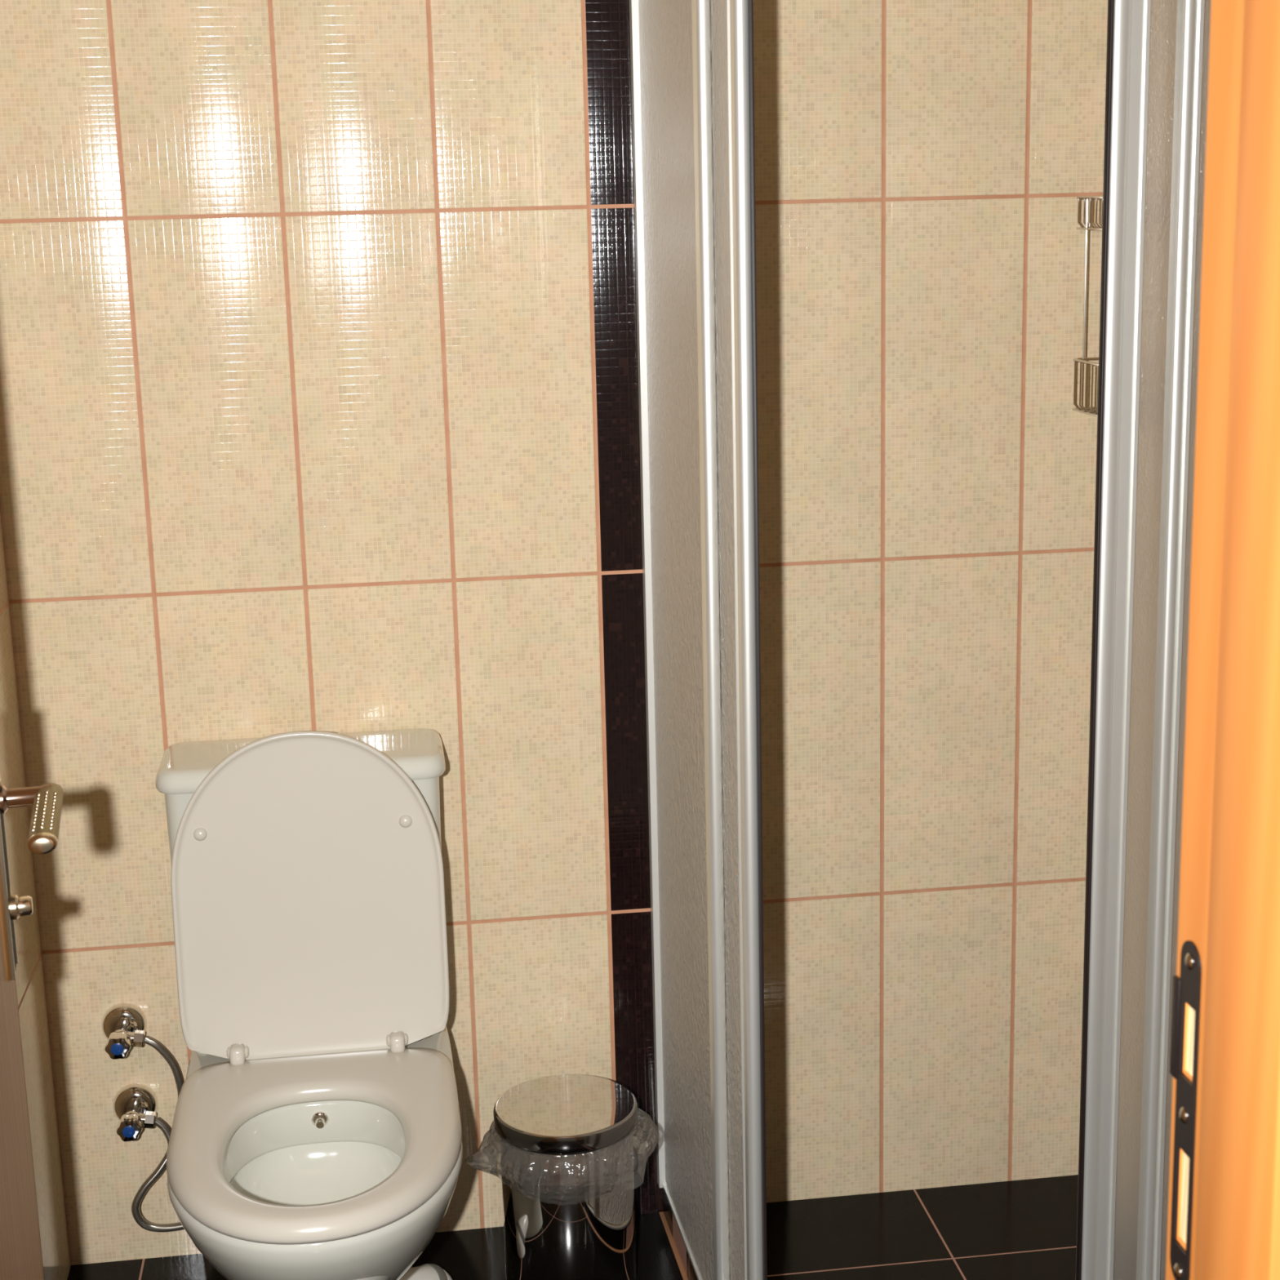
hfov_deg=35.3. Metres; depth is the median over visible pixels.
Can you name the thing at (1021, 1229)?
floor
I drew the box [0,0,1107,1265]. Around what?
wall
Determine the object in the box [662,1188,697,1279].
kerb
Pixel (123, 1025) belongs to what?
angle valve
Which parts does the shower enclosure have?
glass pane, rail, fixed panel, glass pane, sliding door, sliding door, glass pane, fixed panel, glass pane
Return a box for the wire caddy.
[1071,195,1102,417]
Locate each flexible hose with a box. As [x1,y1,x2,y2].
[131,1117,184,1231]
[143,1035,183,1097]
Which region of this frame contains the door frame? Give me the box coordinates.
[1165,0,1279,1279]
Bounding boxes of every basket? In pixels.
[1071,356,1098,417]
[1076,195,1102,230]
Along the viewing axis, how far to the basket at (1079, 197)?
2.66 m
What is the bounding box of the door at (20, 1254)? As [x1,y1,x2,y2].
[0,775,63,1279]
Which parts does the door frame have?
strike plate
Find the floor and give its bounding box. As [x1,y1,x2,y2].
[66,1174,1078,1279]
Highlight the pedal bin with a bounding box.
[493,1074,637,1279]
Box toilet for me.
[155,728,462,1279]
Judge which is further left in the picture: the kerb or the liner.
the liner
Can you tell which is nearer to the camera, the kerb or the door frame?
the door frame
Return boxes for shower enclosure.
[629,0,1211,1279]
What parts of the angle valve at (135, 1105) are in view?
tap knob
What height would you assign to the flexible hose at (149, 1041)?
0.165 m
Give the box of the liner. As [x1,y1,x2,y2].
[465,1107,659,1192]
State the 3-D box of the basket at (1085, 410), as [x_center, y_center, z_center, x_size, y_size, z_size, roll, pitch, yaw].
[0.665,-0.327,2.635,0.119,0.071,0.254,-3,13,-7]
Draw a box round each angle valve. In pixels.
[101,1003,146,1059]
[112,1083,158,1141]
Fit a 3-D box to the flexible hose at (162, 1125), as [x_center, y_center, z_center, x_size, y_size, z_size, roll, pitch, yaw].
[-0.641,0.747,2.811,0.144,0.171,0.020,-3,13,-7]
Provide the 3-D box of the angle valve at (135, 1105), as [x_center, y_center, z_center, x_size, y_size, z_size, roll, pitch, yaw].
[-0.704,0.664,2.790,0.064,0.062,0.090,-3,13,-7]
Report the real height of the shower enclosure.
1.885 m
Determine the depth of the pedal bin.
2.69 m
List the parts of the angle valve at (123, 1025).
tap knob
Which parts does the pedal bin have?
bin lid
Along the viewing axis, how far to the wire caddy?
2.68 m
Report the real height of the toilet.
0.819 m
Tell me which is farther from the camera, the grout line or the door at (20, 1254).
the grout line

